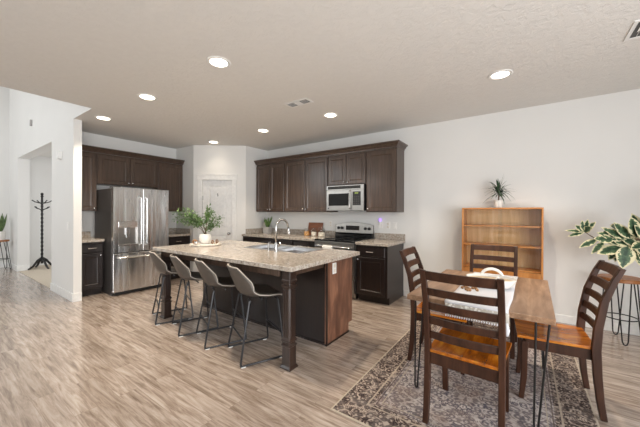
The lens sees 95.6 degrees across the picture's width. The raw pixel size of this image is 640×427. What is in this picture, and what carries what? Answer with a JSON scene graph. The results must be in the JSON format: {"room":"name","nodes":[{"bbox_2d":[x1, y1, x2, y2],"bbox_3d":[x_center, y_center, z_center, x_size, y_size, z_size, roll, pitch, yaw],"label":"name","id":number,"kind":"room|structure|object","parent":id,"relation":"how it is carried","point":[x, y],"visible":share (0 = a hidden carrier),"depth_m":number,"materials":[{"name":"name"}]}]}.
{"room":"kitchen dining area","nodes":[
{"label":"kitchen dining area","id":0,"kind":"room"},
{"bbox_2d":[0,86,8,262],"bbox_3d":[-9.085,-1.287,5.134,0.100,5.200,4.937,0,0,35],"label":"wall","id":1,"kind":"structure","parent":0,"point":[4,92],"depth_m":7.06,"materials":[{"name":"paint"}]},
{"bbox_2d":[30,156,51,260],"bbox_3d":[-6.683,-0.066,7.966,0.100,2.764,2.065,0,0,35],"label":"wall","id":2,"kind":"structure","parent":0,"point":[40,166],"depth_m":7.33,"materials":[{"name":"paint"}]},
{"bbox_2d":[9,88,91,293],"bbox_3d":[-5.342,-1.273,5.639,5.640,5.200,0.198,0,0,35],"label":"wall","id":3,"kind":"structure","parent":0,"point":[54,127],"depth_m":4.97,"materials":[{"name":"paint"}]},
{"bbox_2d":[30,259,81,301],"bbox_3d":[-4.914,1.261,6.530,4.458,0.130,2.177,0,0,35],"label":"baseboard","id":4,"kind":"structure","parent":3,"relation":"attached to","point":[75,297],"depth_m":4.57,"materials":[{"name":"white paint"}]},
{"bbox_2d":[56,151,61,159],"bbox_3d":[-4.229,-0.944,4.704,0.130,0.120,0.050,0,0,35],"label":"door chime","id":5,"kind":"object","parent":3,"relation":"attached to","point":[58,153],"visible":1,"depth_m":4.67,"materials":[{"name":"white plastic"}]},
{"bbox_2d":[82,132,175,237],"bbox_3d":[-3.729,-0.050,5.786,0.100,2.764,1.899,0,0,35],"label":"wall","id":6,"kind":"structure","parent":0,"point":[88,217],"depth_m":5.50,"materials":[{"name":"paint"}]},
{"bbox_2d":[82,151,96,210],"bbox_3d":[-4.056,-0.546,4.950,0.319,1.009,0.342,0,0,35],"label":"upper cabinet","id":7,"kind":"object","parent":6,"relation":"attached to","point":[89,159],"visible":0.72,"depth_m":4.94,"materials":[{"name":"brown wood"}]},
{"bbox_2d":[97,153,157,188],"bbox_3d":[-3.660,-0.781,5.511,0.319,0.539,1.028,0,0,35],"label":"upper cabinet","id":8,"kind":"object","parent":6,"relation":"attached to","point":[112,170],"visible":0.94,"depth_m":5.39,"materials":[{"name":"brown wood"}]},
{"bbox_2d":[82,144,184,164],"bbox_3d":[-3.487,-1.096,5.495,0.080,0.091,1.890,0,0,35],"label":"crown molding","id":9,"kind":"structure","parent":8,"relation":"attached to","point":[88,148],"depth_m":5.40,"materials":[{"name":"brown wood"}]},
{"bbox_2d":[155,162,182,211],"bbox_3d":[-3.215,-0.546,6.144,0.319,1.009,0.515,0,0,35],"label":"upper cabinet","id":10,"kind":"object","parent":6,"relation":"attached to","point":[170,176],"visible":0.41,"depth_m":6.10,"materials":[{"name":"brown wood"}]},
{"bbox_2d":[176,145,192,271],"bbox_3d":[-2.897,-0.048,6.294,0.675,2.764,0.090,0,0,35],"label":"wall","id":11,"kind":"structure","parent":0,"point":[185,153],"depth_m":6.19,"materials":[{"name":"paint"}]},
{"bbox_2d":[193,145,245,271],"bbox_3d":[-2.108,-0.044,6.133,1.083,2.764,0.100,0,0,-2],"label":"wall","id":12,"kind":"structure","parent":0,"point":[207,159],"depth_m":6.08,"materials":[{"name":"paint"}]},
{"bbox_2d":[202,180,231,241],"bbox_3d":[-2.157,0.316,6.086,0.614,2.028,0.113,0,0,-2],"label":"door","id":13,"kind":"structure","parent":12,"relation":"in","point":[218,193],"depth_m":6.11,"materials":[{"name":"white paint"}]},
{"bbox_2d":[197,174,236,271],"bbox_3d":[-2.154,0.259,6.069,0.840,2.158,0.027,0,0,-2],"label":"trim","id":14,"kind":"structure","parent":12,"relation":"attached to","point":[200,177],"depth_m":6.06,"materials":[{"name":"white paint"}]},
{"bbox_2d":[246,146,266,228],"bbox_3d":[-1.423,-0.042,6.383,0.090,2.764,0.622,0,0,35],"label":"wall","id":15,"kind":"structure","parent":0,"point":[254,219],"depth_m":6.25,"materials":[{"name":"paint"}]},
{"bbox_2d":[0,0,639,156],"bbox_3d":[-2.589,-1.479,2.564,13.000,0.120,8.212,0,0,35],"label":"ceiling","id":16,"kind":"structure","parent":0,"point":[378,65],"depth_m":2.69,"materials":[{"name":"white paint"}]},
{"bbox_2d":[94,116,112,120],"bbox_3d":[-3.233,-1.421,4.334,0.220,0.009,0.220,0,0,35],"label":"recessed light","id":17,"kind":"object","parent":16,"relation":"in","point":[97,117],"visible":1,"depth_m":4.33,"materials":[{"name":"white plastic"}]},
{"bbox_2d":[137,93,157,100],"bbox_3d":[-2.102,-1.415,3.535,0.220,0.009,0.220,0,0,35],"label":"recessed light","id":18,"kind":"object","parent":16,"relation":"in","point":[144,96],"visible":1,"depth_m":3.51,"materials":[{"name":"white plastic"}]},
{"bbox_2d":[140,95,154,99],"bbox_3d":[-2.102,-1.414,3.535,0.158,0.007,0.158,0,0,35],"label":"diffuser","id":19,"kind":"object","parent":18,"relation":"attached to","point":[146,97],"depth_m":3.53,"materials":[{"name":"white plastic"}]},
{"bbox_2d":[206,56,230,67],"bbox_3d":[-0.946,-1.409,2.711,0.220,0.009,0.220,0,0,35],"label":"recessed light","id":20,"kind":"object","parent":16,"relation":"in","point":[215,61],"visible":1,"depth_m":2.70,"materials":[{"name":"white plastic"}]},
{"bbox_2d":[210,58,227,66],"bbox_3d":[-0.946,-1.408,2.711,0.158,0.007,0.158,0,0,35],"label":"diffuser","id":21,"kind":"object","parent":20,"relation":"attached to","point":[215,62],"depth_m":2.70,"materials":[{"name":"white plastic"}]},
{"bbox_2d":[257,129,269,132],"bbox_3d":[-0.971,-1.414,4.959,0.220,0.009,0.220,0,0,35],"label":"recessed light","id":22,"kind":"object","parent":16,"relation":"in","point":[258,130],"visible":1,"depth_m":4.94,"materials":[{"name":"white plastic"}]},
{"bbox_2d":[284,98,312,107],"bbox_3d":[-0.274,-1.409,3.709,0.360,0.007,0.160,0,0,35],"label":"ceiling vent","id":23,"kind":"object","parent":16,"relation":"in","point":[304,101],"visible":1,"depth_m":3.71,"materials":[{"name":"white plastic"}]},
{"bbox_2d":[323,112,337,117],"bbox_3d":[0.150,-1.408,4.163,0.220,0.009,0.220,0,0,35],"label":"recessed light","id":24,"kind":"object","parent":16,"relation":"in","point":[329,114],"visible":1,"depth_m":4.16,"materials":[{"name":"white plastic"}]},
{"bbox_2d":[488,69,512,79],"bbox_3d":[1.820,-1.398,2.931,0.220,0.009,0.220,0,0,35],"label":"recessed light","id":25,"kind":"object","parent":16,"relation":"in","point":[500,74],"visible":1,"depth_m":2.91,"materials":[{"name":"white plastic"}]},
{"bbox_2d":[491,71,509,78],"bbox_3d":[1.820,-1.397,2.931,0.158,0.007,0.158,0,0,35],"label":"diffuser","id":26,"kind":"object","parent":25,"relation":"attached to","point":[497,74],"depth_m":2.92,"materials":[{"name":"white plastic"}]},
{"bbox_2d":[623,20,639,41],"bbox_3d":[2.496,-1.395,2.145,0.300,0.007,0.300,0,0,35],"label":"ceiling vent","id":27,"kind":"object","parent":16,"relation":"in","point":[634,32],"visible":1,"depth_m":2.24,"materials":[{"name":"white plastic"}]},
{"bbox_2d":[0,265,639,426],"bbox_3d":[-2.699,1.381,2.640,13.440,0.086,8.412,0,0,35],"label":"floor","id":28,"kind":"structure","parent":0,"point":[102,359],"depth_m":2.59,"materials":[{"name":"grey wood"}]},
{"bbox_2d":[0,239,11,268],"bbox_3d":[-7.443,0.966,6.755,0.312,0.700,0.312,0,0,25],"label":"stool","id":29,"kind":"object","parent":28,"relation":"on","point":[5,240],"visible":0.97,"depth_m":6.84,"materials":[{"name":"black metal"}]},
{"bbox_2d":[0,213,6,239],"bbox_3d":[-7.411,0.299,6.750,0.295,0.632,0.200,0,0,35],"label":"snake plant","id":30,"kind":"object","parent":29,"relation":"on","point":[2,220],"visible":1,"depth_m":6.73,"materials":[{"name":"green plant"}]},
{"bbox_2d":[28,193,51,269],"bbox_3d":[-6.648,0.405,6.942,0.390,1.806,0.390,0,0,-25],"label":"coat rack","id":31,"kind":"object","parent":28,"relation":"on","point":[41,259],"visible":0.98,"depth_m":6.92,"materials":[{"name":"black metal"}]},
{"bbox_2d":[82,242,102,296],"bbox_3d":[-3.924,0.898,4.852,0.654,0.872,0.330,0,0,35],"label":"base cabinet","id":32,"kind":"object","parent":28,"relation":"on","point":[92,252],"visible":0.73,"depth_m":4.70,"materials":[{"name":"brown wood"}]},
{"bbox_2d":[82,231,103,242],"bbox_3d":[-3.928,0.390,4.854,0.649,0.142,0.335,0,0,35],"label":"countertop","id":33,"kind":"structure","parent":32,"relation":"on","point":[86,236],"depth_m":4.88,"materials":[{"name":"stone"}]},
{"bbox_2d":[95,186,168,295],"bbox_3d":[-3.352,0.445,5.214,0.868,1.781,0.887,0,0,35],"label":"refrigerator","id":34,"kind":"object","parent":28,"relation":"on","point":[130,222],"visible":0.85,"depth_m":4.88,"materials":[{"name":"silver metal"}]},
{"bbox_2d":[149,250,193,324],"bbox_3d":[-1.949,0.911,3.782,0.490,0.867,0.474,0,0,-34],"label":"bar stool","id":35,"kind":"object","parent":28,"relation":"on","point":[160,265],"visible":0.8,"depth_m":3.60,"materials":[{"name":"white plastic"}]},
{"bbox_2d":[169,236,189,278],"bbox_3d":[-3.103,0.898,6.054,0.614,0.872,0.530,0,0,35],"label":"base cabinet","id":36,"kind":"object","parent":28,"relation":"on","point":[178,240],"visible":0.19,"depth_m":5.95,"materials":[{"name":"brown wood"}]},
{"bbox_2d":[169,228,190,236],"bbox_3d":[-3.110,0.390,6.052,0.609,0.142,0.548,0,0,35],"label":"countertop","id":37,"kind":"structure","parent":36,"relation":"on","point":[173,232],"depth_m":6.17,"materials":[{"name":"stone"}]},
{"bbox_2d":[169,254,218,336],"bbox_3d":[-1.516,0.913,3.454,0.490,0.867,0.474,0,0,-35],"label":"bar stool","id":38,"kind":"object","parent":28,"relation":"on","point":[182,270],"visible":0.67,"depth_m":3.28,"materials":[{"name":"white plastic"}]},
{"bbox_2d":[194,258,246,349],"bbox_3d":[-1.105,0.916,3.162,0.490,0.867,0.474,0,0,-33],"label":"bar stool","id":39,"kind":"object","parent":28,"relation":"on","point":[209,277],"visible":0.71,"depth_m":3.00,"materials":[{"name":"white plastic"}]},
{"bbox_2d":[227,263,282,368],"bbox_3d":[-0.649,0.918,2.824,0.490,0.867,0.474,0,0,-31],"label":"bar stool","id":40,"kind":"object","parent":28,"relation":"on","point":[243,284],"visible":0.99,"depth_m":2.69,"materials":[{"name":"beige leather"}]},
{"bbox_2d":[159,248,351,371],"bbox_3d":[-0.844,0.913,3.577,2.226,0.872,1.128,0,0,35],"label":"kitchen island","id":41,"kind":"object","parent":28,"relation":"on","point":[315,302],"visible":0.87,"depth_m":3.15,"materials":[{"name":"brown wood"}]},
{"bbox_2d":[152,240,359,271],"bbox_3d":[-0.845,0.456,3.543,2.344,0.041,1.214,0,0,35],"label":"island countertop","id":42,"kind":"structure","parent":41,"relation":"on","point":[232,251],"depth_m":3.09,"materials":[{"name":"stone"}]},
{"bbox_2d":[189,242,221,246],"bbox_3d":[-1.558,0.419,3.958,0.410,0.024,0.410,0,0,35],"label":"serving tray","id":43,"kind":"object","parent":42,"relation":"on","point":[199,244],"visible":0.82,"depth_m":3.82,"materials":[{"name":"white wood"}]},
{"bbox_2d":[171,203,224,243],"bbox_3d":[-1.670,0.132,3.961,0.736,0.550,0.270,0,0,2],"label":"potted fern","id":44,"kind":"object","parent":43,"relation":"on","point":[204,238],"visible":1,"depth_m":3.95,"materials":[{"name":"green plant"}]},
{"bbox_2d":[199,233,211,243],"bbox_3d":[-1.565,0.342,3.963,0.160,0.130,0.160,0,0,35],"label":"pot","id":45,"kind":"object","parent":44,"relation":"attached to","point":[205,238],"depth_m":3.90,"materials":[{"name":"white ceramic"}]},
{"bbox_2d":[192,239,218,243],"bbox_3d":[-1.560,0.380,3.934,0.345,0.053,0.150,0,0,-3],"label":"chain","id":46,"kind":"object","parent":43,"relation":"on","point":[216,240],"visible":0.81,"depth_m":3.91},
{"bbox_2d":[273,219,289,251],"bbox_3d":[-0.422,0.248,3.399,0.108,0.377,0.268,0,0,35],"label":"faucet","id":47,"kind":"object","parent":42,"relation":"on","point":[276,245],"visible":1,"depth_m":3.32,"materials":[{"name":"silver metal"}]},
{"bbox_2d":[245,244,322,253],"bbox_3d":[-0.466,0.529,3.642,0.950,0.195,0.470,0,0,35],"label":"sink","id":48,"kind":"object","parent":42,"relation":"in","point":[284,248],"visible":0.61,"depth_m":3.73,"materials":[{"name":"metal"}]},
{"bbox_2d":[332,262,335,273],"bbox_3d":[0.152,0.579,3.072,0.008,0.116,0.071,0,0,35],"label":"outlet plate","id":49,"kind":"object","parent":41,"relation":"attached to","point":[333,263],"depth_m":3.06,"materials":[{"name":"white plastic"}]},
{"bbox_2d":[243,236,274,243],"bbox_3d":[-1.043,0.906,6.039,0.930,0.872,0.744,0,0,35],"label":"base cabinet","id":50,"kind":"object","parent":28,"relation":"on","point":[245,238],"visible":0.1,"depth_m":5.75,"materials":[{"name":"brown wood"}]},
{"bbox_2d":[242,228,334,240],"bbox_3d":[-0.650,0.401,5.775,1.874,0.142,0.726,0,0,35],"label":"countertop","id":51,"kind":"structure","parent":50,"relation":"on","point":[295,234],"depth_m":5.80,"materials":[{"name":"stone"}]},
{"bbox_2d":[263,216,271,233],"bbox_3d":[-1.126,0.240,6.223,0.214,0.373,0.170,0,0,25],"label":"potted succulent","id":52,"kind":"object","parent":51,"relation":"on","point":[267,230],"visible":1,"depth_m":6.18,"materials":[{"name":"white ceramic"}]},
{"bbox_2d":[263,227,271,233],"bbox_3d":[-1.125,0.357,6.222,0.144,0.140,0.144,0,0,25],"label":"pot","id":53,"kind":"object","parent":52,"relation":"attached to","point":[267,230],"depth_m":6.17,"materials":[{"name":"white ceramic"}]},
{"bbox_2d":[304,229,309,235],"bbox_3d":[-0.258,0.348,5.648,0.116,0.167,0.116,0,0,35],"label":"glass jar","id":54,"kind":"object","parent":51,"relation":"on","point":[306,233],"visible":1,"depth_m":5.61,"materials":[{"name":"orange glass"}]},
{"bbox_2d":[308,222,322,234],"bbox_3d":[-0.095,0.306,5.766,0.350,0.249,0.067,0,0,35],"label":"cutting board","id":55,"kind":"object","parent":51,"relation":"on","point":[311,224],"visible":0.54,"depth_m":5.76,"materials":[{"name":"brown wood"}]},
{"bbox_2d":[277,239,293,245],"bbox_3d":[-0.480,0.909,5.642,0.440,0.872,0.744,0,0,35],"label":"base cabinet","id":56,"kind":"object","parent":28,"relation":"on","point":[283,241],"visible":0.13,"depth_m":5.33,"materials":[{"name":"brown wood"}]},
{"bbox_2d":[294,240,314,246],"bbox_3d":[-0.094,0.912,5.371,0.495,0.872,0.744,0,0,35],"label":"base cabinet","id":57,"kind":"object","parent":28,"relation":"on","point":[296,242],"visible":0.09,"depth_m":5.08,"materials":[{"name":"brown wood"}]},
{"bbox_2d":[315,222,373,298],"bbox_3d":[0.410,0.755,4.981,0.770,1.192,0.782,0,0,35],"label":"range","id":58,"kind":"object","parent":28,"relation":"on","point":[347,234],"visible":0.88,"depth_m":5.00,"materials":[{"name":"silver metal"}]},
{"bbox_2d":[322,245,332,248],"bbox_3d":[0.123,0.699,4.722,0.192,0.362,0.039,0,0,35],"label":"dish towel","id":59,"kind":"object","parent":58,"relation":"hanging from","point":[323,246],"visible":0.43,"depth_m":4.71,"materials":[{"name":"white fabric"}]},
{"bbox_2d":[315,236,371,242],"bbox_3d":[0.407,0.443,4.973,0.770,0.024,0.648,0,0,35],"label":"cooktop","id":60,"kind":"object","parent":58,"relation":"in","point":[335,239],"depth_m":4.86,"materials":[{"name":"black glass"}]},
{"bbox_2d":[356,243,403,304],"bbox_3d":[0.955,0.918,4.632,0.510,0.872,0.744,0,0,35],"label":"base cabinet","id":61,"kind":"object","parent":28,"relation":"on","point":[379,269],"visible":0.93,"depth_m":4.39,"materials":[{"name":"brown wood"}]},
{"bbox_2d":[355,233,404,246],"bbox_3d":[0.974,0.410,4.632,0.540,0.142,0.726,0,0,35],"label":"countertop","id":62,"kind":"structure","parent":61,"relation":"on","point":[381,239],"depth_m":4.72,"materials":[{"name":"stone"}]},
{"bbox_2d":[330,321,599,426],"bbox_3d":[1.382,1.356,2.573,1.490,0.008,2.440,0,0,35],"label":"area rug","id":63,"kind":"object","parent":28,"relation":"on","point":[386,395],"visible":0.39,"depth_m":2.14,"materials":[{"name":"grey fabric"}]},
{"bbox_2d":[399,246,468,374],"bbox_3d":[1.091,0.850,2.751,0.585,1.000,0.454,0,0,33],"label":"dining chair","id":64,"kind":"object","parent":63,"relation":"on","point":[405,252],"visible":0.54,"depth_m":2.66,"materials":[{"name":"brown wood"}]},
{"bbox_2d":[419,269,511,426],"bbox_3d":[0.962,0.852,1.898,0.454,1.000,0.585,0,0,37],"label":"dining chair","id":65,"kind":"object","parent":63,"relation":"on","point":[466,349],"visible":1,"depth_m":1.75,"materials":[{"name":"brown wood"}]},
{"bbox_2d":[407,269,555,426],"bbox_3d":[1.335,0.974,2.362,0.850,0.760,1.200,0,0,36],"label":"dining table","id":66,"kind":"object","parent":63,"relation":"on","point":[532,301],"visible":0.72,"depth_m":2.01,"materials":[{"name":"brown wood"}]},
{"bbox_2d":[445,285,497,325],"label":"table runner","id":67,"kind":"object","parent":66,"relation":"on","point":[492,293],"depth_m":1.93,"materials":[{"name":"white fabric"}]},
{"bbox_2d":[461,286,478,290],"bbox_3d":[1.158,0.579,2.243,0.129,0.023,0.141,0,0,35],"label":"bead garland","id":68,"kind":"object","parent":67,"relation":"on","point":[466,288],"visible":0.84,"depth_m":2.23},
{"bbox_2d":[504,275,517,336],"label":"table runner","id":69,"kind":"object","parent":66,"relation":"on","point":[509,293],"depth_m":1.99,"materials":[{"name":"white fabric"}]},
{"bbox_2d":[466,267,516,288],"bbox_3d":[1.379,0.523,2.349,0.356,0.134,0.279,0,0,35],"label":"serving bowl","id":70,"kind":"object","parent":69,"relation":"on","point":[509,282],"visible":0.52,"depth_m":2.42,"materials":[{"name":"white ceramic"}]},
{"bbox_2d":[469,276,511,280],"bbox_3d":[1.376,0.555,2.345,0.327,0.043,0.248,0,0,35],"label":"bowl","id":71,"kind":"object","parent":70,"relation":"on","point":[505,278],"depth_m":2.40,"materials":[{"name":"white ceramic"}]},
{"bbox_2d":[469,244,517,359],"bbox_3d":[1.789,0.852,3.035,0.454,1.000,0.585,0,0,35],"label":"dining chair","id":72,"kind":"object","parent":63,"relation":"on","point":[513,335],"visible":0.29,"depth_m":3.17,"materials":[{"name":"brown wood"}]},
{"bbox_2d":[514,260,625,422],"bbox_3d":[1.813,0.855,2.171,0.585,1.000,0.454,0,0,31],"label":"dining chair","id":73,"kind":"object","parent":63,"relation":"on","point":[568,340],"visible":0.98,"depth_m":2.08,"materials":[{"name":"brown wood"}]},
{"bbox_2d":[462,207,543,279],"bbox_3d":[2.399,0.643,3.857,0.890,1.436,0.310,0,0,35],"label":"bookcase","id":74,"kind":"object","parent":28,"relation":"on","point":[523,228],"visible":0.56,"depth_m":3.91,"materials":[{"name":"brown wood"}]},
{"bbox_2d":[482,177,514,207],"bbox_3d":[2.372,-0.307,3.820,0.418,0.463,0.388,0,0,14],"label":"dracaena plant","id":75,"kind":"object","parent":74,"relation":"on","point":[498,203],"visible":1,"depth_m":3.84,"materials":[{"name":"green plant"}]},
{"bbox_2d":[464,262,540,273],"bbox_3d":[2.406,0.720,3.867,0.849,0.018,0.264,0,0,35],"label":"shelf","id":76,"kind":"object","parent":74,"relation":"attached to","point":[521,268],"depth_m":3.84,"materials":[{"name":"brown wood"}]},
{"bbox_2d":[464,242,540,248],"bbox_3d":[2.407,0.420,3.866,0.849,0.018,0.264,0,0,35],"label":"shelf","id":77,"kind":"object","parent":74,"relation":"attached to","point":[525,245],"depth_m":3.85,"materials":[{"name":"brown wood"}]},
{"bbox_2d":[464,224,540,227],"bbox_3d":[2.408,0.165,3.866,0.849,0.018,0.264,0,0,35],"label":"shelf","id":78,"kind":"object","parent":74,"relation":"attached to","point":[465,225],"depth_m":3.85,"materials":[{"name":"brown wood"}]},
{"bbox_2d":[597,274,639,345],"bbox_3d":[3.240,1.025,3.131,0.366,0.682,0.366,0,0,-12],"label":"stool","id":79,"kind":"object","parent":28,"relation":"on","point":[625,279],"visible":0.73,"depth_m":3.05,"materials":[{"name":"black metal"}]},
{"bbox_2d":[565,213,639,268],"bbox_3d":[3.170,0.565,2.780,1.221,1.604,0.372,0,0,19],"label":"rubber plant","id":80,"kind":"object","parent":79,"relation":"on","point":[623,246],"visible":1,"depth_m":2.92,"materials":[{"name":"green plant"}]},
{"bbox_2d":[267,89,639,326],"bbox_3d":[2.000,-0.024,4.416,7.813,2.764,0.100,0,0,35],"label":"wall","id":81,"kind":"structure","parent":0,"point":[578,160],"depth_m":3.81,"materials":[{"name":"paint"}]},
{"bbox_2d":[256,162,284,211],"bbox_3d":[-0.962,-0.537,6.200,0.820,1.009,0.388,0,0,35],"label":"upper cabinet","id":82,"kind":"object","parent":81,"relation":"attached to","point":[270,178],"visible":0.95,"depth_m":6.05,"materials":[{"name":"brown wood"}]},
{"bbox_2d":[285,156,337,211],"bbox_3d":[-0.197,-0.533,5.661,1.048,1.009,0.388,0,0,35],"label":"upper cabinet","id":83,"kind":"object","parent":81,"relation":"attached to","point":[306,180],"visible":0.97,"depth_m":5.50,"materials":[{"name":"brown wood"}]},
{"bbox_2d":[254,140,407,164],"bbox_3d":[0.007,-1.083,5.500,3.206,0.091,0.417,0,0,35],"label":"crown molding","id":84,"kind":"structure","parent":83,"relation":"attached to","point":[399,144],"depth_m":5.07,"materials":[{"name":"brown wood"}]},
{"bbox_2d":[328,151,366,185],"bbox_3d":[0.543,-0.764,5.141,0.754,0.539,0.388,0,0,35],"label":"upper cabinet","id":85,"kind":"object","parent":81,"relation":"attached to","point":[351,168],"visible":0.89,"depth_m":4.99,"materials":[{"name":"brown wood"}]},
{"bbox_2d":[326,184,365,210],"bbox_3d":[0.519,-0.269,5.113,0.735,0.440,0.461,0,0,35],"label":"microwave","id":86,"kind":"object","parent":85,"relation":"attached to","point":[340,197],"visible":0.94,"depth_m":4.94,"materials":[{"name":"silver metal"}]},
{"bbox_2d":[379,218,382,227],"bbox_3d":[1.037,0.166,5.002,0.072,0.175,0.048,0,0,35],"label":"night light","id":87,"kind":"object","parent":81,"relation":"attached to","point":[380,221],"visible":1,"depth_m":5.00,"materials":[{"name":"white plastic"}]},
{"bbox_2d":[366,147,403,211],"bbox_3d":[1.063,-0.526,4.774,0.518,1.009,0.388,0,0,35],"label":"upper cabinet","id":88,"kind":"object","parent":81,"relation":"attached to","point":[385,167],"visible":1,"depth_m":4.64,"materials":[{"name":"brown wood"}]},
{"bbox_2d":[404,290,639,335],"bbox_3d":[3.228,1.315,3.480,4.515,0.100,0.015,0,0,35],"label":"baseboard","id":89,"kind":"structure","parent":81,"relation":"attached to","point":[634,330],"depth_m":3.39,"materials":[{"name":"white paint"}]},
{"bbox_3d":[-8.270,-1.275,1.480,5.640,5.200,0.100,0,0,35],"label":"wall","id":90,"kind":"structure","parent":0,"visible":0},
{"bbox_2d":[0,262,29,271],"bbox_3d":[-8.609,1.251,4.920,0.948,0.130,5.135,0,0,35],"label":"baseboard","id":91,"kind":"structure","parent":90,"relation":"attached to","point":[14,267],"depth_m":6.71,"materials":[{"name":"white paint"}]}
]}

